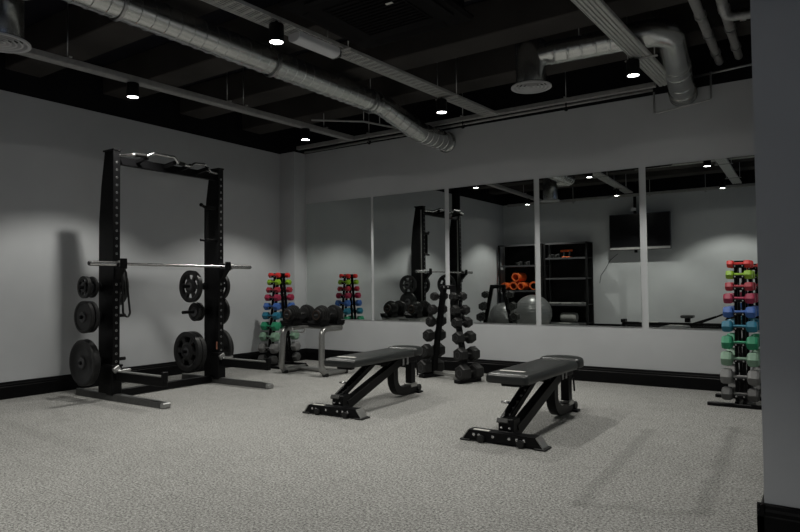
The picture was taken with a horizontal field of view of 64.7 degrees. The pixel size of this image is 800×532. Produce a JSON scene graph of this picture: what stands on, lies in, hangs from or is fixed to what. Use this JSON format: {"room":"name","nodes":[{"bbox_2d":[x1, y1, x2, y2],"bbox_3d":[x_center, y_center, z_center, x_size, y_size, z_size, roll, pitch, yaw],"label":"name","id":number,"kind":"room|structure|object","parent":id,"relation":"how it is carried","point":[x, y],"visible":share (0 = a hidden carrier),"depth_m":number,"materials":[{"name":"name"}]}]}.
{"room":"gym","nodes":[
{"label":"gym","id":0,"kind":"room"},
{"bbox_2d":[0,52,279,382],"bbox_3d":[-3.898,-0.482,6.560,0.200,3.620,8.025,-2,-2,34],"label":"wall","id":1,"kind":"structure","parent":0,"point":[56,128],"depth_m":7.33,"materials":[{"name":"paint"}]},
{"bbox_2d":[0,351,278,399],"bbox_3d":[-3.853,1.237,6.345,0.026,0.168,7.390,-2,-2,34],"label":"baseboard","id":2,"kind":"structure","parent":1,"relation":"attached to","point":[44,385],"depth_m":6.71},
{"bbox_2d":[24,0,483,88],"bbox_3d":[0.213,-2.498,3.806,10.200,0.150,8.025,-2,-2,34],"label":"ceiling","id":3,"kind":"structure","parent":0,"point":[36,11],"depth_m":6.01,"materials":[{"name":"black paint"}]},
{"bbox_2d":[5,0,231,77],"bbox_3d":[0.257,-2.267,3.682,10.000,0.320,0.350,-2,-2,34],"label":"ceiling beam","id":4,"kind":"structure","parent":3,"relation":"attached to","point":[91,34],"depth_m":5.72,"materials":[{"name":"paint"}]},
{"bbox_2d":[14,3,354,140],"bbox_3d":[-2.740,-2.039,5.793,0.131,0.581,6.900,-2,-2,37],"label":"pipe","id":5,"kind":"object","parent":3,"relation":"hanging from","point":[34,53],"visible":0.92,"depth_m":6.34,"materials":[{"name":"metal"}]},
{"bbox_2d":[126,82,138,98],"bbox_3d":[-2.542,-1.684,6.013,0.112,0.160,0.112,-2,-2,34],"label":"recessed light","id":6,"kind":"object","parent":5,"relation":"hanging from","point":[132,88],"visible":1,"depth_m":5.97,"materials":[{"name":"black metal"}]},
{"bbox_2d":[301,128,309,140],"bbox_3d":[-1.172,-1.641,7.826,0.112,0.160,0.112,-2,-2,34],"label":"recessed light","id":7,"kind":"object","parent":5,"relation":"hanging from","point":[305,132],"visible":1,"depth_m":7.78,"materials":[{"name":"black metal"}]},
{"bbox_2d":[0,0,455,152],"bbox_3d":[-0.958,-1.901,6.001,0.720,0.880,5.289,-2,-2,41],"label":"ventilation duct","id":8,"kind":"object","parent":3,"relation":"hanging from","point":[158,18],"visible":1,"depth_m":5.30,"materials":[{"name":"metal"}]},
{"bbox_2d":[0,32,31,53],"bbox_3d":[-2.697,-1.513,4.250,0.378,0.030,0.378,-2,-2,34],"label":"grille","id":9,"kind":"object","parent":8,"relation":"attached to","point":[10,42],"depth_m":4.30,"materials":[{"name":"grey"}]},
{"bbox_2d":[103,0,469,100],"bbox_3d":[0.838,-2.246,4.533,10.000,0.320,0.350,-2,-2,34],"label":"ceiling beam","id":10,"kind":"structure","parent":3,"relation":"attached to","point":[175,64],"depth_m":6.45,"materials":[{"name":"paint"}]},
{"bbox_2d":[201,0,498,116],"bbox_3d":[-1.014,-2.094,4.672,0.285,0.577,6.870,-2,-2,37],"label":"cable tray","id":11,"kind":"object","parent":3,"relation":"hanging from","point":[344,48],"visible":0.89,"depth_m":5.54,"materials":[{"name":"metal"}]},
{"bbox_2d":[269,21,283,44],"bbox_3d":[-0.919,-1.742,4.702,0.112,0.160,0.112,-2,-2,34],"label":"recessed light","id":12,"kind":"object","parent":11,"relation":"attached to","point":[276,29],"visible":1,"depth_m":4.66,"materials":[{"name":"black metal"}]},
{"bbox_2d":[288,31,340,59],"bbox_3d":[-0.676,-1.775,5.113,0.124,0.070,0.492,-2,-2,37],"label":"emergency light","id":13,"kind":"object","parent":11,"relation":"attached to","point":[299,38],"visible":1,"depth_m":5.04,"materials":[{"name":"grey plastic"}]},
{"bbox_2d":[436,97,446,113],"bbox_3d":[0.438,-1.694,6.656,0.112,0.160,0.112,-2,-2,34],"label":"recessed light","id":14,"kind":"object","parent":11,"relation":"attached to","point":[441,104],"visible":1,"depth_m":6.61,"materials":[{"name":"black metal"}]},
{"bbox_2d":[311,111,395,128],"bbox_3d":[-0.512,-2.018,7.940,1.188,0.532,0.190,0,-2,-13],"label":"pipe","id":15,"kind":"object","parent":3,"relation":"hanging from","point":[379,124],"visible":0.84,"depth_m":7.87,"materials":[{"name":"metal"}]},
{"bbox_2d":[278,0,473,48],"bbox_3d":[-0.154,-2.079,4.455,1.000,0.638,1.000,-2,-2,34],"label":"ceiling cassette","id":16,"kind":"structure","parent":3,"relation":"hanging from","point":[367,24],"depth_m":4.48,"materials":[{"name":"black plastic"}]},
{"bbox_2d":[322,0,432,36],"bbox_3d":[-0.151,-1.770,4.445,0.560,0.012,0.560,-2,-2,34],"label":"ceiling vent","id":17,"kind":"object","parent":16,"relation":"in","point":[371,18],"depth_m":4.45,"materials":[{"name":"black plastic"}]},
{"bbox_2d":[180,0,687,118],"bbox_3d":[1.418,-2.225,5.383,10.000,0.320,0.350,-2,-2,34],"label":"ceiling beam","id":18,"kind":"structure","parent":3,"relation":"attached to","point":[494,24],"depth_m":5.95,"materials":[{"name":"metal"}]},
{"bbox_2d":[296,72,655,153],"bbox_3d":[0.577,-1.996,7.932,5.000,0.640,0.161,-2,-2,34],"label":"conduit","id":19,"kind":"object","parent":3,"relation":"hanging from","point":[649,86],"visible":0.98,"depth_m":7.39,"materials":[{"name":"metal"}]},
{"bbox_2d":[242,0,750,133],"bbox_3d":[1.998,-2.204,6.234,10.000,0.320,0.350,-2,-2,34],"label":"ceiling beam","id":20,"kind":"structure","parent":3,"relation":"attached to","point":[493,67],"depth_m":6.92,"materials":[{"name":"metal"}]},
{"bbox_2d":[688,0,723,64],"bbox_3d":[2.458,-1.974,5.122,0.092,0.254,2.758,-2,-2,32],"label":"ceiling pipe","id":21,"kind":"object","parent":20,"relation":"attached to","point":[700,15],"visible":1,"depth_m":5.22,"materials":[{"name":"metal"}]},
{"bbox_2d":[511,18,711,113],"bbox_3d":[2.070,-1.982,6.129,1.515,0.773,1.708,-2,-2,34],"label":"ventilation duct","id":22,"kind":"object","parent":3,"relation":"hanging from","point":[532,57],"depth_m":5.69,"materials":[{"name":"grey"}]},
{"bbox_2d":[511,80,551,93],"bbox_3d":[1.224,-1.675,5.890,0.371,0.030,0.371,-2,-2,34],"label":"grille","id":23,"kind":"object","parent":22,"relation":"attached to","point":[521,86],"depth_m":5.90,"materials":[{"name":"grey"}]},
{"bbox_2d":[571,0,666,86],"bbox_3d":[0.655,-2.147,3.541,0.276,0.577,6.860,-2,-2,36],"label":"cable tray","id":24,"kind":"object","parent":3,"relation":"hanging from","point":[598,12],"visible":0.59,"depth_m":5.07,"materials":[{"name":"metal"}]},
{"bbox_2d":[626,58,639,77],"bbox_3d":[2.042,-1.746,5.540,0.112,0.160,0.112,-2,-2,34],"label":"recessed light","id":25,"kind":"object","parent":24,"relation":"attached to","point":[633,64],"visible":1,"depth_m":5.50,"materials":[{"name":"black metal"}]},
{"bbox_2d":[716,0,750,59],"bbox_3d":[2.740,-1.988,4.939,0.430,0.283,2.758,-2,-2,32],"label":"ceiling pipe","id":26,"kind":"object","parent":3,"relation":"attached to","point":[728,16],"visible":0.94,"depth_m":4.79,"materials":[{"name":"metal"}]},
{"bbox_2d":[279,127,305,348],"bbox_3d":[-1.610,-0.413,9.471,0.300,3.620,0.235,-2,-2,34],"label":"wall column","id":27,"kind":"structure","parent":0,"point":[291,160],"depth_m":9.39,"materials":[{"name":"paint"}]},
{"bbox_2d":[294,348,305,360],"bbox_3d":[-1.465,1.307,9.314,0.026,0.168,0.261,-2,-2,34],"label":"baseboard","id":28,"kind":"structure","parent":27,"relation":"attached to","point":[302,352],"depth_m":9.33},
{"bbox_2d":[0,360,763,531],"bbox_3d":[0.252,1.270,3.686,10.200,0.150,8.025,-2,-2,34],"label":"floor","id":29,"kind":"structure","parent":0,"point":[222,457],"depth_m":3.90,"materials":[{"name":"grey carpet"}]},
{"bbox_2d":[75,148,273,408],"bbox_3d":[-2.360,0.086,6.668,1.490,2.455,1.760,-2,-2,34],"label":"rack","id":30,"kind":"object","parent":29,"relation":"on","point":[111,376],"visible":0.89,"depth_m":6.33,"materials":[{"name":"metal"}]},
{"bbox_2d":[74,301,94,333],"bbox_3d":[-3.063,0.496,6.133,0.316,0.316,0.053,-2,-2,34],"label":"weight plate","id":31,"kind":"object","parent":30,"relation":"on","point":[84,308],"visible":0.99,"depth_m":6.10,"materials":[{"name":"black rubber"}]},
{"bbox_2d":[77,276,91,297],"bbox_3d":[-3.066,0.206,6.142,0.216,0.216,0.036,-2,-2,34],"label":"weight plate","id":32,"kind":"object","parent":30,"relation":"on","point":[85,281],"visible":0.98,"depth_m":6.12,"materials":[{"name":"black rubber"}]},
{"bbox_2d":[69,339,100,385],"bbox_3d":[-3.055,0.936,6.123,0.450,0.450,0.078,-2,-2,34],"label":"weight plate","id":33,"kind":"object","parent":30,"relation":"on","point":[85,351],"visible":0.98,"depth_m":6.07,"materials":[{"name":"black rubber"}]},
{"bbox_2d":[88,301,99,332],"bbox_3d":[-3.032,0.497,6.178,0.310,0.310,0.048,-2,-2,34],"label":"weight plate","id":34,"kind":"object","parent":30,"relation":"on","point":[96,309],"visible":0.29,"depth_m":6.10,"materials":[{"name":"black rubber"}]},
{"bbox_2d":[89,276,98,297],"bbox_3d":[-3.023,0.208,6.204,0.210,0.210,0.038,-2,-2,34],"label":"weight plate","id":35,"kind":"object","parent":30,"relation":"on","point":[95,285],"visible":0.59,"depth_m":6.17,"materials":[{"name":"black rubber"}]},
{"bbox_2d":[120,272,128,304],"bbox_3d":[-2.880,0.213,6.414,0.380,0.380,0.046,-2,-2,34],"label":"weight plate","id":36,"kind":"object","parent":30,"relation":"on","point":[124,279],"visible":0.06,"depth_m":6.32,"materials":[{"name":"black rubber"}]},
{"bbox_2d":[121,270,130,317],"bbox_3d":[-2.710,0.238,6.237,0.029,0.542,0.114,-2,-2,34],"label":"band","id":37,"kind":"object","parent":30,"relation":"hanging from","point":[126,276],"visible":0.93,"depth_m":6.24,"materials":[{"name":"black rubber"}]},
{"bbox_2d":[87,260,251,269],"bbox_3d":[-2.336,-0.006,6.690,0.068,0.067,1.982,-2,-2,34],"label":"barbell","id":38,"kind":"object","parent":30,"relation":"on","point":[90,263],"visible":0.89,"depth_m":6.48,"materials":[{"name":"silver metal"}]},
{"bbox_2d":[174,331,202,370],"bbox_3d":[-2.385,0.960,7.106,0.444,0.444,0.056,-2,-2,34],"label":"weight plate","id":39,"kind":"object","parent":30,"relation":"on","point":[194,339],"visible":0.98,"depth_m":7.07,"materials":[{"name":"black rubber"}]},
{"bbox_2d":[179,270,202,302],"bbox_3d":[-2.370,0.232,7.162,0.364,0.364,0.051,-2,-2,34],"label":"weight plate","id":40,"kind":"object","parent":30,"relation":"on","point":[196,276],"visible":0.98,"depth_m":7.13,"materials":[{"name":"black rubber"}]},
{"bbox_2d":[180,331,206,370],"bbox_3d":[-2.351,0.962,7.155,0.444,0.444,0.056,-2,-2,34],"label":"weight plate","id":41,"kind":"object","parent":30,"relation":"on","point":[204,347],"visible":0.23,"depth_m":7.06,"materials":[{"name":"black rubber"}]},
{"bbox_2d":[188,303,201,320],"bbox_3d":[-2.336,0.522,7.198,0.210,0.210,0.043,-2,-2,34],"label":"weight plate","id":42,"kind":"object","parent":30,"relation":"on","point":[196,315],"visible":0.95,"depth_m":7.17,"materials":[{"name":"black rubber"}]},
{"bbox_2d":[198,303,204,320],"bbox_3d":[-2.311,0.523,7.235,0.210,0.210,0.043,-2,-2,34],"label":"weight plate","id":43,"kind":"object","parent":30,"relation":"on","point":[200,304],"visible":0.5,"depth_m":7.18,"materials":[{"name":"black rubber"}]},
{"bbox_2d":[223,298,229,323],"bbox_3d":[-2.139,0.530,7.487,0.340,0.340,0.053,-2,-2,34],"label":"weight plate","id":44,"kind":"object","parent":30,"relation":"on","point":[225,302],"visible":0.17,"depth_m":7.40,"materials":[{"name":"black rubber"}]},
{"bbox_2d":[223,276,229,297],"bbox_3d":[-2.142,0.240,7.496,0.330,0.330,0.051,-2,-2,34],"label":"weight plate","id":45,"kind":"object","parent":30,"relation":"on","point":[226,285],"visible":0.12,"depth_m":7.41,"materials":[{"name":"black rubber"}]},
{"bbox_2d":[224,330,233,355],"bbox_3d":[-2.134,0.969,7.473,0.450,0.450,0.068,-2,-2,34],"label":"weight plate","id":46,"kind":"object","parent":30,"relation":"on","point":[228,342],"visible":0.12,"depth_m":7.36,"materials":[{"name":"black rubber"}]},
{"bbox_2d":[264,273,306,368],"bbox_3d":[-1.657,0.734,8.691,0.520,1.273,0.526,-2,-2,34],"label":"dumbbell rack","id":47,"kind":"object","parent":29,"relation":"on","point":[282,285],"visible":0.66,"depth_m":8.73,"materials":[{"name":"metal"}]},
{"bbox_2d":[258,355,277,363],"bbox_3d":[-1.777,1.253,8.491,0.291,0.108,0.125,-2,-2,34],"label":"dumbbell","id":48,"kind":"object","parent":47,"relation":"on","point":[274,359],"visible":0.67,"depth_m":8.43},
{"bbox_2d":[258,343,278,353],"bbox_3d":[-1.769,1.107,8.510,0.308,0.126,0.146,-2,-2,34],"label":"dumbbell","id":49,"kind":"object","parent":47,"relation":"on","point":[274,348],"visible":0.96,"depth_m":8.46,"materials":[{"name":"rubber"}]},
{"bbox_2d":[259,332,279,341],"bbox_3d":[-1.760,0.954,8.530,0.299,0.123,0.142,-2,-2,34],"label":"dumbbell","id":50,"kind":"object","parent":47,"relation":"on","point":[275,336],"visible":0.97,"depth_m":8.47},
{"bbox_2d":[260,322,280,330],"bbox_3d":[-1.752,0.814,8.547,0.287,0.116,0.133,-2,-2,34],"label":"dumbbell","id":51,"kind":"object","parent":47,"relation":"on","point":[275,326],"visible":0.97,"depth_m":8.49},
{"bbox_2d":[262,312,280,319],"bbox_3d":[-1.745,0.675,8.565,0.279,0.098,0.113,-2,-2,34],"label":"dumbbell","id":52,"kind":"object","parent":47,"relation":"on","point":[276,315],"visible":0.99,"depth_m":8.50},
{"bbox_2d":[263,303,280,309],"bbox_3d":[-1.738,0.550,8.581,0.258,0.096,0.111,-2,-2,34],"label":"dumbbell","id":53,"kind":"object","parent":47,"relation":"on","point":[276,306],"visible":0.98,"depth_m":8.54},
{"bbox_2d":[264,294,280,300],"bbox_3d":[-1.732,0.430,8.596,0.250,0.089,0.103,-2,-2,34],"label":"dumbbell","id":54,"kind":"object","parent":47,"relation":"on","point":[277,297],"visible":1,"depth_m":8.55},
{"bbox_2d":[266,287,280,292],"bbox_3d":[-1.726,0.326,8.610,0.221,0.076,0.088,-2,-2,34],"label":"dumbbell","id":55,"kind":"object","parent":47,"relation":"on","point":[276,289],"visible":0.98,"depth_m":8.57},
{"bbox_2d":[267,279,280,284],"bbox_3d":[-1.720,0.221,8.623,0.210,0.076,0.087,-2,-2,34],"label":"dumbbell","id":56,"kind":"object","parent":47,"relation":"on","point":[277,281],"visible":0.98,"depth_m":8.58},
{"bbox_2d":[268,273,280,277],"bbox_3d":[-1.715,0.126,8.635,0.193,0.067,0.077,-2,-2,34],"label":"dumbbell","id":57,"kind":"object","parent":47,"relation":"on","point":[277,275],"visible":1,"depth_m":8.60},
{"bbox_2d":[280,294,293,300],"bbox_3d":[-1.589,0.436,8.805,0.250,0.089,0.103,-2,-2,34],"label":"dumbbell","id":58,"kind":"object","parent":47,"relation":"on","point":[290,297],"visible":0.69,"depth_m":8.73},
{"bbox_2d":[282,279,291,284],"bbox_3d":[-1.605,0.225,8.792,0.210,0.076,0.087,-2,-2,34],"label":"dumbbell","id":59,"kind":"object","parent":47,"relation":"on","point":[288,281],"visible":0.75,"depth_m":8.73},
{"bbox_2d":[280,302,294,308],"bbox_3d":[-1.580,0.556,8.813,0.258,0.096,0.111,-2,-2,34],"label":"dumbbell","id":60,"kind":"object","parent":47,"relation":"on","point":[289,303],"visible":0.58,"depth_m":8.74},
{"bbox_2d":[279,330,299,339],"bbox_3d":[-1.549,0.962,8.839,0.299,0.123,0.142,-2,-2,34],"label":"dumbbell","id":61,"kind":"object","parent":47,"relation":"on","point":[293,335],"visible":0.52,"depth_m":8.74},
{"bbox_2d":[279,341,300,350],"bbox_3d":[-1.538,1.115,8.848,0.308,0.126,0.146,-2,-2,34],"label":"dumbbell","id":62,"kind":"object","parent":47,"relation":"on","point":[295,345],"visible":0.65,"depth_m":8.75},
{"bbox_2d":[285,352,300,360],"bbox_3d":[-1.527,1.262,8.858,0.291,0.108,0.125,-2,-2,34],"label":"dumbbell","id":63,"kind":"object","parent":47,"relation":"on","point":[296,356],"visible":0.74,"depth_m":8.77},
{"bbox_2d":[279,319,347,376],"bbox_3d":[-1.091,1.010,7.919,0.755,0.665,0.496,-2,-2,34],"label":"stand","id":64,"kind":"object","parent":29,"relation":"on","point":[325,326],"visible":0.98,"depth_m":7.84,"materials":[{"name":"silver metal"}]},
{"bbox_2d":[280,319,313,325],"bbox_3d":[-1.282,0.718,8.061,0.230,0.067,0.460,-2,-2,34],"label":"tray","id":65,"kind":"object","parent":64,"relation":"on","point":[299,322],"depth_m":7.90,"materials":[{"name":"metal"}]},
{"bbox_2d":[283,304,313,321],"bbox_3d":[-1.275,0.611,8.058,0.236,0.236,0.482,-2,-2,36],"label":"dumbbell","id":66,"kind":"object","parent":64,"relation":"on","point":[292,313],"visible":0.91,"depth_m":7.92,"materials":[{"name":"rubber"}]},
{"bbox_2d":[307,320,344,326],"bbox_3d":[-0.910,0.706,7.807,0.230,0.067,0.460,-2,-2,34],"label":"tray","id":67,"kind":"object","parent":64,"relation":"on","point":[338,323],"depth_m":7.68,"materials":[{"name":"metal"}]},
{"bbox_2d":[312,305,342,322],"bbox_3d":[-0.889,0.599,7.808,0.236,0.236,0.482,-2,-2,32],"label":"dumbbell","id":68,"kind":"object","parent":64,"relation":"on","point":[332,313],"visible":0.98,"depth_m":7.67,"materials":[{"name":"black rubber"}]},
{"bbox_2d":[302,345,422,419],"bbox_3d":[-0.204,1.027,5.859,0.630,0.479,1.447,-2,-2,32],"label":"weight bench","id":69,"kind":"object","parent":29,"relation":"on","point":[390,358],"visible":1,"depth_m":5.61,"materials":[{"name":"black metal"}]},
{"bbox_2d":[419,285,481,383],"bbox_3d":[0.565,0.762,7.296,0.340,1.083,0.712,1,-2,-39],"label":"stand","id":70,"kind":"object","parent":29,"relation":"on","point":[443,290],"visible":0.53,"depth_m":7.38,"materials":[{"name":"black metal"}]},
{"bbox_2d":[417,358,443,373],"bbox_3d":[0.365,1.201,7.537,0.319,0.185,0.160,1,-2,-39],"label":"dumbbell","id":71,"kind":"object","parent":70,"relation":"on","point":[424,366],"visible":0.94,"depth_m":7.44,"materials":[{"name":"rubber"}]},
{"bbox_2d":[421,343,444,357],"bbox_3d":[0.387,1.005,7.513,0.299,0.168,0.146,1,-2,-39],"label":"dumbbell","id":72,"kind":"object","parent":70,"relation":"on","point":[427,348],"visible":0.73,"depth_m":7.42,"materials":[{"name":"rubber"}]},
{"bbox_2d":[423,329,445,341],"bbox_3d":[0.408,0.819,7.490,0.279,0.146,0.126,1,-2,-39],"label":"dumbbell","id":73,"kind":"object","parent":70,"relation":"on","point":[428,335],"visible":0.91,"depth_m":7.41,"materials":[{"name":"rubber"}]},
{"bbox_2d":[426,316,446,326],"bbox_3d":[0.427,0.653,7.470,0.254,0.125,0.109,1,-2,-39],"label":"dumbbell","id":74,"kind":"object","parent":70,"relation":"on","point":[431,321],"visible":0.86,"depth_m":7.39,"materials":[{"name":"black metal"}]},
{"bbox_2d":[428,305,446,314],"bbox_3d":[0.443,0.512,7.453,0.239,0.118,0.102,1,-2,-39],"label":"dumbbell","id":75,"kind":"object","parent":70,"relation":"on","point":[432,309],"visible":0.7,"depth_m":7.38,"materials":[{"name":"rubber"}]},
{"bbox_2d":[430,292,447,300],"bbox_3d":[0.461,0.356,7.434,0.224,0.099,0.085,1,-2,-39],"label":"dumbbell","id":76,"kind":"object","parent":70,"relation":"on","point":[434,296],"visible":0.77,"depth_m":7.37,"materials":[{"name":"rubber"}]},
{"bbox_2d":[449,292,466,300],"bbox_3d":[0.660,0.346,7.184,0.224,0.099,0.085,1,-2,-39],"label":"dumbbell","id":77,"kind":"object","parent":70,"relation":"on","point":[453,296],"visible":1,"depth_m":7.13,"materials":[{"name":"black metal"}]},
{"bbox_2d":[450,305,469,315],"bbox_3d":[0.681,0.500,7.156,0.239,0.118,0.102,1,-2,-39],"label":"dumbbell","id":78,"kind":"object","parent":70,"relation":"on","point":[455,309],"visible":0.99,"depth_m":7.11,"materials":[{"name":"black metal"}]},
{"bbox_2d":[451,317,472,328],"bbox_3d":[0.700,0.639,7.130,0.254,0.125,0.109,1,-2,-39],"label":"dumbbell","id":79,"kind":"object","parent":70,"relation":"on","point":[456,322],"visible":1,"depth_m":7.08,"materials":[{"name":"rubber"}]},
{"bbox_2d":[452,330,475,344],"bbox_3d":[0.722,0.803,7.099,0.279,0.146,0.126,1,-2,-39],"label":"dumbbell","id":80,"kind":"object","parent":70,"relation":"on","point":[458,337],"visible":1,"depth_m":7.04,"materials":[{"name":"rubber"}]},
{"bbox_2d":[453,346,479,362],"bbox_3d":[0.747,0.987,7.064,0.299,0.168,0.146,1,-2,-39],"label":"dumbbell","id":81,"kind":"object","parent":70,"relation":"on","point":[460,354],"visible":1,"depth_m":7.01,"materials":[{"name":"rubber"}]},
{"bbox_2d":[455,363,483,380],"bbox_3d":[0.773,1.180,7.028,0.319,0.185,0.160,1,-2,-39],"label":"dumbbell","id":82,"kind":"object","parent":70,"relation":"on","point":[462,372],"visible":1,"depth_m":6.96,"materials":[{"name":"black metal"}]},
{"bbox_2d":[460,355,583,451],"bbox_3d":[1.071,0.981,4.840,0.630,0.479,1.447,-2,-2,34],"label":"weight bench","id":83,"kind":"object","parent":29,"relation":"on","point":[551,370],"visible":1,"depth_m":4.53,"materials":[{"name":"black metal"}]},
{"bbox_2d":[707,261,761,409],"bbox_3d":[3.066,0.590,5.667,0.520,1.273,0.526,-2,-2,34],"label":"dumbbell rack","id":84,"kind":"object","parent":29,"relation":"on","point":[740,335],"visible":0.72,"depth_m":5.55,"materials":[{"name":"metal"}]},
{"bbox_2d":[726,260,750,267],"bbox_3d":[3.008,-0.018,5.611,0.193,0.067,0.077,-2,-2,34],"label":"dumbbell","id":85,"kind":"object","parent":84,"relation":"on","point":[747,263],"visible":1,"depth_m":5.60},
{"bbox_2d":[725,270,752,278],"bbox_3d":[3.003,0.077,5.599,0.210,0.076,0.087,-2,-2,34],"label":"dumbbell","id":86,"kind":"object","parent":84,"relation":"on","point":[748,274],"visible":0.99,"depth_m":5.58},
{"bbox_2d":[721,320,757,332],"bbox_3d":[2.978,0.530,5.541,0.279,0.098,0.113,-2,-2,34],"label":"dumbbell","id":87,"kind":"object","parent":84,"relation":"on","point":[727,326],"visible":1,"depth_m":5.52,"materials":[{"name":"rubber"}]},
{"bbox_2d":[723,293,755,303],"bbox_3d":[2.992,0.286,5.572,0.250,0.089,0.103,-2,-2,34],"label":"dumbbell","id":88,"kind":"object","parent":84,"relation":"on","point":[750,298],"visible":1,"depth_m":5.55,"materials":[{"name":"rubber"}]},
{"bbox_2d":[725,282,753,290],"bbox_3d":[2.998,0.181,5.585,0.221,0.076,0.088,-2,-2,34],"label":"dumbbell","id":89,"kind":"object","parent":84,"relation":"on","point":[749,286],"visible":1,"depth_m":5.57,"materials":[{"name":"rubber"}]},
{"bbox_2d":[720,351,759,366],"bbox_3d":[2.963,0.809,5.505,0.299,0.123,0.142,-2,-2,34],"label":"dumbbell","id":90,"kind":"object","parent":84,"relation":"on","point":[726,357],"visible":0.98,"depth_m":5.49,"materials":[{"name":"rubber"}]},
{"bbox_2d":[721,335,758,349],"bbox_3d":[2.971,0.670,5.523,0.287,0.116,0.133,-2,-2,34],"label":"dumbbell","id":91,"kind":"object","parent":84,"relation":"on","point":[727,342],"visible":1,"depth_m":5.50,"materials":[{"name":"rubber"}]},
{"bbox_2d":[723,306,756,317],"bbox_3d":[2.985,0.406,5.557,0.258,0.096,0.111,-2,-2,34],"label":"dumbbell","id":92,"kind":"object","parent":84,"relation":"on","point":[750,312],"visible":1,"depth_m":5.54,"materials":[{"name":"rubber"}]},
{"bbox_2d":[720,368,760,385],"bbox_3d":[2.955,0.962,5.486,0.308,0.126,0.146,-2,-2,34],"label":"dumbbell","id":93,"kind":"object","parent":84,"relation":"on","point":[753,377],"visible":0.99,"depth_m":5.47,"materials":[{"name":"rubber"}]},
{"bbox_2d":[721,386,759,401],"bbox_3d":[2.947,1.109,5.467,0.291,0.108,0.125,-2,-2,34],"label":"dumbbell","id":94,"kind":"object","parent":84,"relation":"on","point":[753,394],"visible":1,"depth_m":5.45,"materials":[{"name":"rubber"}]},
{"bbox_2d":[726,347,759,356],"bbox_3d":[3.174,0.817,5.814,0.299,0.123,0.142,-2,-2,34],"label":"dumbbell","id":95,"kind":"object","parent":84,"relation":"on","point":[732,350],"visible":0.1,"depth_m":5.81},
{"bbox_2d":[727,333,759,346],"bbox_3d":[3.163,0.677,5.806,0.287,0.116,0.133,-2,-2,34],"label":"dumbbell","id":96,"kind":"object","parent":84,"relation":"on","point":[730,334],"visible":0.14,"depth_m":5.76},
{"bbox_2d":[728,319,758,329],"bbox_3d":[3.153,0.537,5.797,0.279,0.098,0.113,-2,-2,34],"label":"dumbbell","id":97,"kind":"object","parent":84,"relation":"on","point":[732,320],"visible":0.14,"depth_m":5.73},
{"bbox_2d":[727,363,760,374],"bbox_3d":[3.185,0.970,5.824,0.308,0.126,0.146,-2,-2,34],"label":"dumbbell","id":98,"kind":"object","parent":84,"relation":"on","point":[732,366],"visible":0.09,"depth_m":5.82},
{"bbox_2d":[728,380,760,394],"bbox_3d":[3.196,1.118,5.833,0.291,0.108,0.125,-2,-2,34],"label":"dumbbell","id":99,"kind":"object","parent":84,"relation":"on","point":[732,384],"visible":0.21,"depth_m":5.84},
{"bbox_2d":[730,305,758,315],"bbox_3d":[3.143,0.411,5.789,0.258,0.096,0.111,-2,-2,34],"label":"dumbbell","id":100,"kind":"object","parent":84,"relation":"on","point":[757,307],"visible":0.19,"depth_m":5.70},
{"bbox_2d":[731,293,758,302],"bbox_3d":[3.134,0.291,5.781,0.250,0.089,0.103,-2,-2,34],"label":"dumbbell","id":101,"kind":"object","parent":84,"relation":"on","point":[756,294],"visible":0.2,"depth_m":5.70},
{"bbox_2d":[305,34,759,374],"bbox_3d":[2.519,-0.537,6.921,10.000,3.620,0.200,-2,-2,34],"label":"wall","id":102,"kind":"structure","parent":0,"point":[625,132],"depth_m":7.30,"materials":[{"name":"paint"}]},
{"bbox_2d":[306,197,371,319],"bbox_3d":[-0.896,-0.092,9.111,1.208,1.706,0.008,-2,-2,34],"label":"wall mirror","id":103,"kind":"object","parent":102,"relation":"attached to","point":[338,233],"visible":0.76,"depth_m":9.07,"materials":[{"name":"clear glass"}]},
{"bbox_2d":[373,189,445,320],"bbox_3d":[0.109,-0.124,8.426,1.146,1.706,0.008,-2,-2,34],"label":"wall mirror","id":104,"kind":"object","parent":102,"relation":"attached to","point":[408,228],"visible":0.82,"depth_m":8.42,"materials":[{"name":"clear glass"}]},
{"bbox_2d":[449,179,535,323],"bbox_3d":[1.109,-0.156,7.745,1.154,1.706,0.008,-2,-2,34],"label":"wall mirror","id":105,"kind":"object","parent":102,"relation":"attached to","point":[492,226],"visible":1,"depth_m":7.71,"materials":[{"name":"clear glass"}]},
{"bbox_2d":[306,348,751,391],"bbox_3d":[1.171,1.227,7.660,6.248,0.168,0.026,-2,-2,34],"label":"baseboard","id":106,"kind":"structure","parent":102,"relation":"attached to","point":[656,378],"depth_m":6.83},
{"bbox_2d":[539,168,641,326],"bbox_3d":[2.104,-0.188,7.068,1.126,1.706,0.008,-2,-2,34],"label":"wall mirror","id":107,"kind":"object","parent":102,"relation":"attached to","point":[590,249],"visible":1,"depth_m":7.04,"materials":[{"name":"clear glass"}]},
{"bbox_2d":[645,155,758,328],"bbox_3d":[3.106,-0.220,6.385,1.164,1.706,0.008,-2,-2,34],"label":"wall mirror","id":108,"kind":"object","parent":102,"relation":"attached to","point":[701,215],"visible":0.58,"depth_m":6.43,"materials":[{"name":"clear glass"}]},
{"bbox_2d":[750,0,799,507],"bbox_3d":[4.043,-0.666,3.346,3.452,3.620,3.995,-2,-2,34],"label":"wall","id":109,"kind":"structure","parent":0,"point":[775,24],"depth_m":2.60,"materials":[{"name":"paint"}]},
{"bbox_2d":[694,63,751,77],"bbox_3d":[3.303,-1.948,6.210,0.871,0.064,0.024,-2,-2,34],"label":"conduit","id":110,"kind":"object","parent":109,"relation":"attached to","point":[750,64],"visible":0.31,"depth_m":6.25,"materials":[{"name":"metal"}]},
{"bbox_2d":[757,494,764,531],"bbox_3d":[2.616,1.105,4.259,0.026,0.168,4.021,-2,-2,34],"label":"baseboard","id":111,"kind":"structure","parent":109,"relation":"attached to","point":[761,509],"depth_m":2.60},
{"bbox_2d":[757,502,799,531],"bbox_3d":[2.917,1.018,1.638,3.478,0.168,0.026,-2,-2,34],"label":"baseboard","id":112,"kind":"structure","parent":109,"relation":"attached to","point":[777,518],"depth_m":2.56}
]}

